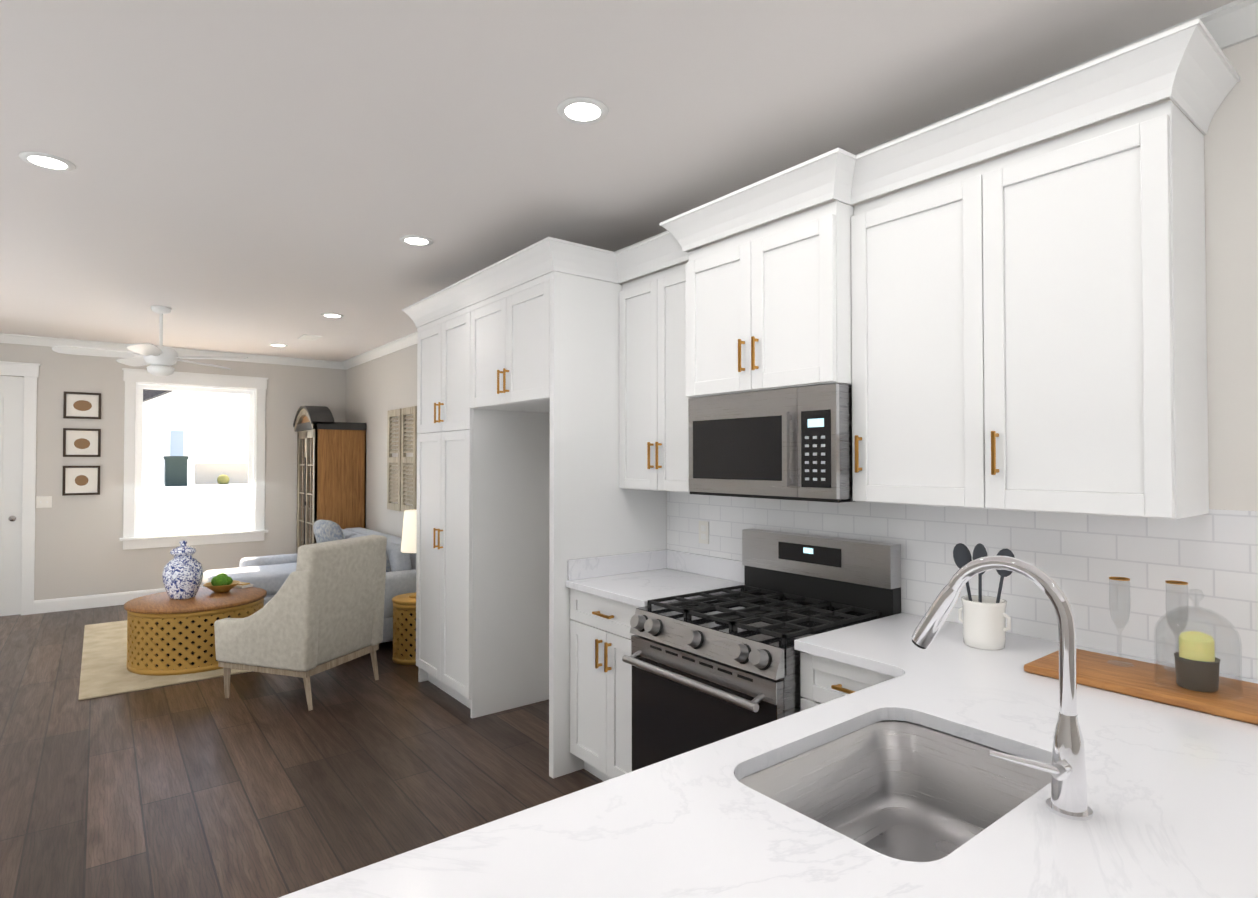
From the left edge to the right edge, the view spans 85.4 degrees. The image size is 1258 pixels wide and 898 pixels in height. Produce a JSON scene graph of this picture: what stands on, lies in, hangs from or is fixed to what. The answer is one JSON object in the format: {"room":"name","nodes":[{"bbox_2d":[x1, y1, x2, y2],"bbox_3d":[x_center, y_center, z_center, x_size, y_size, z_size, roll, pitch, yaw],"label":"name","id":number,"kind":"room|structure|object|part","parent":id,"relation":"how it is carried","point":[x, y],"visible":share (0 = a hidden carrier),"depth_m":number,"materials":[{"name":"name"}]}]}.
{"room":"kitchen","nodes":[
{"label":"kitchen","id":0,"kind":"room"},
{"bbox_2d":[0,343,345,600],"bbox_3d":[-5.289,0.266,7.278,4.500,2.740,0.100,1,-1,-38],"label":"wall","id":1,"kind":"structure","parent":0,"point":[79,551],"depth_m":7.12,"materials":[{"name":"grey paint"}]},
{"bbox_2d":[0,376,23,615],"bbox_3d":[-6.316,0.451,6.412,0.914,2.332,0.123,1,-1,-38],"label":"entry door","id":2,"kind":"structure","parent":1,"relation":"in","point":[11,426],"depth_m":6.66,"materials":[{"name":"white wood"}]},
{"bbox_3d":[-5.995,0.676,6.632,0.060,0.060,0.083,1,-1,-38],"label":"entry door knob","id":3,"kind":"part","parent":2,"relation":"part of","materials":[{"name":"silver metal"}]},
{"bbox_2d":[0,361,40,614],"bbox_3d":[-6.337,0.385,6.441,1.160,2.475,0.132,1,-1,-38],"label":"door frame","id":4,"kind":"structure","parent":1,"relation":"attached to","point":[29,372],"depth_m":6.71,"materials":[{"name":"white"}]},
{"bbox_2d":[36,496,51,507],"bbox_3d":[-5.823,0.528,6.787,0.120,0.116,0.012,1,-1,-38],"label":"switch plate","id":5,"kind":"object","parent":1,"relation":"attached to","point":[43,501],"visible":1,"depth_m":6.79,"materials":[{"name":"white plastic"}]},
{"bbox_2d":[62,466,99,495],"bbox_3d":[-5.590,0.321,6.963,0.300,0.300,0.025,1,-1,-38],"label":"picture frame","id":6,"kind":"object","parent":1,"relation":"attached to","point":[80,480],"visible":0.98,"depth_m":6.96,"materials":[{"name":"brown"}]},
{"bbox_2d":[63,391,100,418],"bbox_3d":[-5.590,-0.444,6.975,0.300,0.270,0.025,1,-1,-38],"label":"picture frame","id":7,"kind":"object","parent":1,"relation":"attached to","point":[81,405],"visible":0.98,"depth_m":6.97,"materials":[{"name":"brown"}]},
{"bbox_2d":[63,428,100,456],"bbox_3d":[-5.590,-0.064,6.969,0.300,0.290,0.025,1,-1,-38],"label":"picture frame","id":8,"kind":"object","parent":1,"relation":"attached to","point":[79,442],"visible":0.96,"depth_m":6.97,"materials":[{"name":"brown"}]},
{"bbox_2d":[34,584,202,613],"bbox_3d":[-4.726,1.577,7.620,2.904,0.130,0.016,1,-1,-38],"label":"baseboard","id":9,"kind":"structure","parent":1,"relation":"attached to","point":[77,602],"depth_m":6.97,"materials":[{"name":"white"}]},
{"bbox_2d":[119,368,267,549],"bbox_3d":[-4.808,0.111,7.607,1.390,1.910,0.175,1,-1,-38],"label":"window","id":10,"kind":"structure","parent":1,"relation":"in","point":[137,382],"depth_m":7.55,"materials":[{"name":"white glass"}]},
{"bbox_2d":[0,605,603,897],"bbox_3d":[-1.760,1.588,2.716,4.500,0.050,11.600,1,-1,-38],"label":"floor","id":11,"kind":"structure","parent":0,"point":[260,785],"depth_m":3.30,"materials":[{"name":"brown wood"}]},
{"bbox_2d":[78,620,250,699],"bbox_3d":[-3.617,1.605,5.732,1.530,0.012,2.440,1,-1,-38],"label":"living room rug","id":12,"kind":"object","parent":11,"relation":"on","point":[105,671],"visible":0.42,"depth_m":4.86,"materials":[{"name":"beige carpet"}]},
{"bbox_2d":[124,587,266,675],"bbox_3d":[-3.287,1.360,5.206,0.920,0.460,0.920,1,-1,-38],"label":"coffee table","id":13,"kind":"object","parent":12,"relation":"on","point":[166,635],"visible":0.75,"depth_m":4.83,"materials":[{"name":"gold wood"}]},
{"bbox_2d":[162,540,202,599],"bbox_3d":[-3.391,0.912,5.184,0.264,0.434,0.264,1,-1,-38],"label":"ginger jar","id":14,"kind":"object","parent":13,"relation":"on","point":[182,574],"visible":1,"depth_m":5.11,"materials":[{"name":"ceramic"}]},
{"bbox_2d":[203,573,239,592],"bbox_3d":[-3.239,1.064,5.426,0.256,0.138,0.256,1,-1,-38],"label":"moss bowl","id":15,"kind":"object","parent":13,"relation":"on","point":[221,582],"visible":1,"depth_m":5.37,"materials":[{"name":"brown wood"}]},
{"bbox_2d":[234,582,252,588],"bbox_3d":[-3.186,1.120,5.618,0.140,0.032,0.100,0,-1,27],"label":"book","id":16,"kind":"object","parent":13,"relation":"on","point":[241,585],"visible":0.71,"depth_m":5.58,"materials":[{"name":"white paper"}]},
{"bbox_2d":[214,535,386,710],"bbox_3d":[-2.162,1.095,4.546,0.797,1.001,0.720,0,-1,19],"label":"armchair","id":17,"kind":"object","parent":11,"relation":"on","point":[322,610],"visible":1,"depth_m":4.25,"materials":[{"name":"beige fabric"}]},
{"bbox_2d":[203,520,415,642],"bbox_3d":[-2.882,1.155,6.285,1.580,0.930,2.500,1,-1,-38],"label":"sectional sofa","id":18,"kind":"object","parent":11,"relation":"on","point":[270,574],"visible":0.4,"depth_m":6.35,"materials":[{"name":"fabric"}]},
{"bbox_2d":[293,405,365,552],"bbox_3d":[-3.530,0.575,8.010,0.593,2.145,0.885,1,-1,-38],"label":"armoire","id":19,"kind":"object","parent":11,"relation":"on","point":[331,469],"visible":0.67,"depth_m":7.73,"materials":[{"name":"brown wood"}]},
{"bbox_2d":[392,592,415,664],"bbox_3d":[-1.624,1.368,5.233,0.370,0.470,0.370,1,-1,-38],"label":"drum side table","id":20,"kind":"object","parent":11,"relation":"on","point":[404,629],"visible":0.42,"depth_m":5.07,"materials":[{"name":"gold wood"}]},
{"bbox_2d":[401,510,416,597],"bbox_3d":[-1.624,0.803,5.242,0.250,0.660,0.250,1,-1,-38],"label":"table lamp","id":21,"kind":"object","parent":20,"relation":"on","point":[408,544],"visible":0.31,"depth_m":5.14,"materials":[{"name":"white fabric"}]},
{"bbox_2d":[416,307,467,706],"bbox_3d":[-0.907,0.377,4.553,0.717,2.430,0.879,1,-1,-38],"label":"tall cabinet","id":22,"kind":"object","parent":11,"relation":"on","point":[442,343],"depth_m":4.32,"materials":[{"name":"white paint"}]},
{"bbox_2d":[468,292,503,717],"bbox_3d":[-0.508,0.369,4.040,0.717,2.430,0.421,1,-1,-38],"label":"tall cabinet","id":23,"kind":"object","parent":11,"relation":"on","point":[485,317],"depth_m":4.04,"materials":[{"name":"white paint"}]},
{"bbox_2d":[500,271,666,778],"bbox_3d":[-0.228,0.363,3.680,0.717,2.430,0.490,1,-1,-38],"label":"tall cabinet","id":24,"kind":"object","parent":11,"relation":"on","point":[522,497],"depth_m":3.48,"materials":[{"name":"white paint"}]},
{"bbox_2d":[402,18,1239,327],"bbox_3d":[0.046,-0.923,3.283,0.794,0.130,4.242,1,-1,-38],"label":"crown molding","id":25,"kind":"structure","parent":24,"relation":"attached to","point":[1188,70],"depth_m":2.20,"materials":[{"name":"white paint"}]},
{"bbox_2d":[570,588,638,780],"bbox_3d":[0.132,1.120,3.251,0.660,0.903,0.607,1,-1,-38],"label":"base cabinet","id":26,"kind":"object","parent":11,"relation":"on","point":[600,701],"visible":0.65,"depth_m":3.10,"materials":[{"name":"white paint"}]},
{"bbox_2d":[566,549,744,606],"bbox_3d":[0.135,0.603,3.261,0.652,0.132,0.608,1,-1,-38],"label":"countertop","id":27,"kind":"structure","parent":26,"relation":"on","point":[639,579],"depth_m":3.33,"materials":[{"name":"white stone"}]},
{"bbox_2d":[622,529,900,770],"bbox_3d":[0.498,0.965,2.666,0.800,1.195,0.754,1,-1,-38],"label":"gas range","id":28,"kind":"object","parent":11,"relation":"on","point":[708,668],"visible":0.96,"depth_m":2.60,"materials":[{"name":"silver metal"}]},
{"bbox_2d":[800,651,895,710],"bbox_3d":[0.929,1.103,2.225,0.660,0.903,0.451,1,-1,-38],"label":"base cabinet","id":29,"kind":"object","parent":11,"relation":"on","point":[823,680],"visible":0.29,"depth_m":2.14,"materials":[{"name":"white paint"}]},
{"bbox_3d":[0.585,1.088,1.270,2.377,0.903,0.625,1,-1,-38],"label":"base cabinet","id":30,"kind":"object","parent":11,"relation":"on","visible":0},
{"bbox_2d":[279,612,1257,897],"bbox_3d":[0.613,0.620,1.209,2.417,0.032,1.682,1,-1,-38],"label":"countertop","id":31,"kind":"structure","parent":30,"relation":"on","point":[1173,798],"depth_m":1.10,"materials":[{"name":"white stone"}]},
{"bbox_2d":[739,720,1050,861],"bbox_3d":[0.523,0.741,1.300,0.674,0.205,0.484,1,-1,-38],"label":"undermount sink","id":32,"kind":"object","parent":31,"relation":"in","point":[906,791],"visible":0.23,"depth_m":1.50,"materials":[{"name":"silver metal"}]},
{"bbox_2d":[953,543,1014,649],"bbox_3d":[1.118,0.456,2.144,0.128,0.324,0.196,1,-1,-38],"label":"utensil crock","id":33,"kind":"object","parent":31,"relation":"on","point":[983,620],"visible":0.9,"depth_m":2.10,"materials":[{"name":"white ceramic"}]},
{"bbox_2d":[912,555,1092,820],"bbox_3d":[0.637,0.398,1.218,0.122,0.412,0.308,1,-1,-38],"label":"pull-down faucet","id":34,"kind":"object","parent":31,"relation":"on","point":[1066,768],"visible":1,"depth_m":1.14,"materials":[{"name":"silver metal"}]},
{"bbox_2d":[1024,649,1257,724],"bbox_3d":[1.410,0.600,1.701,0.300,0.022,0.680,1,-1,-38],"label":"cutting board","id":35,"kind":"object","parent":31,"relation":"on","point":[1096,670],"visible":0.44,"depth_m":1.72,"materials":[{"name":"brown wood"}]},
{"bbox_2d":[1107,577,1132,666],"bbox_3d":[1.354,0.474,1.881,0.060,0.236,0.060,1,-1,-38],"label":"champagne flute","id":36,"kind":"object","parent":35,"relation":"on","point":[1123,579],"visible":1,"depth_m":1.88,"materials":[{"name":"clear glass"}]},
{"bbox_2d":[1165,580,1188,671],"bbox_3d":[1.464,0.473,1.821,0.060,0.236,0.060,1,-1,-38],"label":"champagne flute","id":37,"kind":"object","parent":35,"relation":"on","point":[1179,583],"visible":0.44,"depth_m":1.82,"materials":[{"name":"clear glass"}]},
{"bbox_2d":[1174,631,1220,692],"bbox_3d":[1.401,0.520,1.682,0.090,0.136,0.090,1,-1,-38],"label":"candle","id":38,"kind":"object","parent":35,"relation":"on","point":[1197,667],"depth_m":1.66,"materials":[{"name":"yellow wax"}]},
{"bbox_2d":[1153,589,1242,699],"bbox_3d":[1.401,0.467,1.683,0.174,0.244,0.174,1,-1,-38],"label":"glass cloche","id":39,"kind":"object","parent":35,"relation":"on","point":[1210,619],"visible":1,"depth_m":1.67,"materials":[{"name":"clear glass"}]},
{"bbox_2d":[0,0,1235,361],"bbox_3d":[-1.760,-1.227,2.762,4.500,0.100,11.600,1,-1,-38],"label":"ceiling","id":40,"kind":"structure","parent":0,"point":[252,176],"depth_m":2.49,"materials":[{"name":"white paint"}]},
{"bbox_2d":[18,152,75,170],"bbox_3d":[-2.377,-1.173,2.788,0.180,0.006,0.180,1,-1,-38],"label":"recessed light","id":41,"kind":"object","parent":40,"relation":"in","point":[46,161],"visible":1,"depth_m":2.78,"materials":[{"name":"white plastic"}]},
{"bbox_2d":[52,306,247,375],"bbox_3d":[-3.780,-0.859,5.421,1.231,0.550,1.276,1,-1,-38],"label":"ceiling fan","id":42,"kind":"object","parent":40,"relation":"hanging from","point":[160,358],"visible":1,"depth_m":5.38,"materials":[{"name":"white"}]},
{"bbox_2d":[269,344,287,346],"bbox_3d":[-3.728,-1.102,7.247,0.180,0.006,0.180,1,-1,-38],"label":"recessed light","id":43,"kind":"object","parent":40,"relation":"in","point":[279,345],"visible":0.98,"depth_m":7.26,"materials":[{"name":"white"}]},
{"bbox_2d":[297,334,321,340],"bbox_3d":[-3.180,-1.108,6.786,0.160,0.008,0.300,1,-1,-38],"label":"ceiling vent","id":44,"kind":"object","parent":40,"relation":"in","point":[309,337],"visible":0.98,"depth_m":6.77,"materials":[{"name":"white metal"}]},
{"bbox_2d":[321,313,343,317],"bbox_3d":[-2.504,-1.125,5.754,0.180,0.006,0.180,1,-1,-38],"label":"recessed light","id":45,"kind":"object","parent":40,"relation":"in","point":[332,315],"visible":0.98,"depth_m":5.75,"materials":[{"name":"white plastic"}]},
{"bbox_2d":[400,235,432,245],"bbox_3d":[-1.182,-1.157,3.793,0.180,0.006,0.180,1,-1,-38],"label":"recessed light","id":46,"kind":"object","parent":40,"relation":"in","point":[414,240],"visible":1,"depth_m":3.79,"materials":[{"name":"white plastic"}]},
{"bbox_2d":[557,97,608,123],"bbox_3d":[-0.161,-1.180,2.382,0.180,0.006,0.180,1,-1,-38],"label":"recessed light","id":47,"kind":"object","parent":40,"relation":"in","point":[582,110],"visible":1,"depth_m":2.38,"materials":[{"name":"white plastic"}]},
{"bbox_2d":[0,0,1257,369],"bbox_3d":[-1.729,-1.134,2.721,4.298,0.085,11.498,1,-1,-38],"label":"crown molding","id":48,"kind":"structure","parent":40,"relation":"attached to","point":[1232,24],"depth_m":6.61,"materials":[{"name":"white wood"}]},
{"bbox_2d":[346,37,1257,537],"bbox_3d":[-0.023,0.215,4.089,0.100,2.740,11.600,1,-1,-38],"label":"wall","id":49,"kind":"structure","parent":0,"point":[378,389],"depth_m":1.88,"materials":[{"name":"white paint"}]},
{"bbox_2d":[387,406,416,511],"bbox_3d":[-2.300,0.110,6.907,0.030,1.040,0.800,1,-1,-38],"label":"wall decor","id":50,"kind":"object","parent":49,"relation":"attached to","point":[399,485],"visible":0.98,"depth_m":6.86,"materials":[{"name":"white wood"}]},
{"bbox_2d":[619,263,689,492],"bbox_3d":[0.251,-0.327,3.365,0.360,1.060,0.611,1,-1,-38],"label":"upper cabinet","id":51,"kind":"object","parent":49,"relation":"attached to","point":[653,431],"visible":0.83,"depth_m":3.29,"materials":[{"name":"white paint"}]},
{"bbox_2d":[686,201,853,397],"bbox_3d":[0.633,-0.546,2.795,0.460,0.640,0.762,1,-1,-38],"label":"upper cabinet","id":52,"kind":"object","parent":49,"relation":"attached to","point":[768,306],"visible":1,"depth_m":2.59,"materials":[{"name":"white paint"}]},
{"bbox_2d":[688,383,855,502],"bbox_3d":[0.639,-0.015,2.791,0.444,0.417,0.756,1,-1,-38],"label":"over-the-range microwave","id":53,"kind":"object","parent":52,"relation":"attached to","point":[795,443],"visible":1,"depth_m":2.59,"materials":[{"name":"silver metal"}]},
{"bbox_2d":[667,491,1257,679],"bbox_3d":[1.237,0.441,2.380,0.002,0.532,3.360,1,-1,-38],"label":"tile backsplash","id":54,"kind":"structure","parent":49,"relation":"attached to","point":[1081,559],"depth_m":2.17,"materials":[{"name":"white tile"}]},
{"bbox_2d":[699,521,708,543],"bbox_3d":[0.380,0.425,3.475,0.007,0.114,0.070,1,-1,-38],"label":"outlet","id":55,"kind":"object","parent":54,"relation":"attached to","point":[703,532],"visible":1,"depth_m":3.47,"materials":[{"name":"white plastic"}]},
{"bbox_2d":[851,101,1208,518],"bbox_3d":[1.190,-0.346,2.158,0.360,1.060,0.920,1,-1,-38],"label":"upper cabinet","id":56,"kind":"object","parent":49,"relation":"attached to","point":[1029,330],"visible":1,"depth_m":1.94,"materials":[{"name":"white paint"}]},
{"label":"outside","id":57,"kind":"structure","parent":0,"visible":0},
{"bbox_2d":[141,482,247,529],"bbox_3d":[-31.218,2.142,44.107,80.000,0.670,89.880,1,-1,-38],"label":"ground","id":58,"kind":"structure","parent":57,"point":[215,499],"depth_m":19.82,"materials":[{"name":"white"}]},
{"bbox_2d":[142,389,201,482],"bbox_3d":[-29.752,-1.417,32.053,15.450,6.300,11.000,1,-1,-38],"label":"house","id":59,"kind":"structure","parent":58,"relation":"on","point":[177,414],"depth_m":33.12,"materials":[{"name":"white"}]},
{"bbox_2d":[163,456,188,485],"bbox_3d":[-19.120,0.930,28.767,0.830,1.260,0.900,1,-1,-38],"label":"bin","id":60,"kind":"object","parent":58,"relation":"on","point":[171,476],"depth_m":28.44,"materials":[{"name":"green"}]},
{"bbox_2d":[195,463,247,483],"bbox_3d":[-16.400,1.162,33.208,8.000,0.940,0.500,1,-1,-38],"label":"stone wall","id":61,"kind":"structure","parent":58,"relation":"on","point":[200,471],"depth_m":31.14,"materials":[{"name":"beige"}]},
{"bbox_2d":[217,474,229,483],"bbox_3d":[-17.045,1.408,31.753,3.700,0.500,0.476,1,-1,-38],"label":"bushes","id":62,"kind":"object","parent":58,"relation":"on","point":[220,478],"depth_m":30.61,"materials":[{"name":"yellow plant"}]}
]}

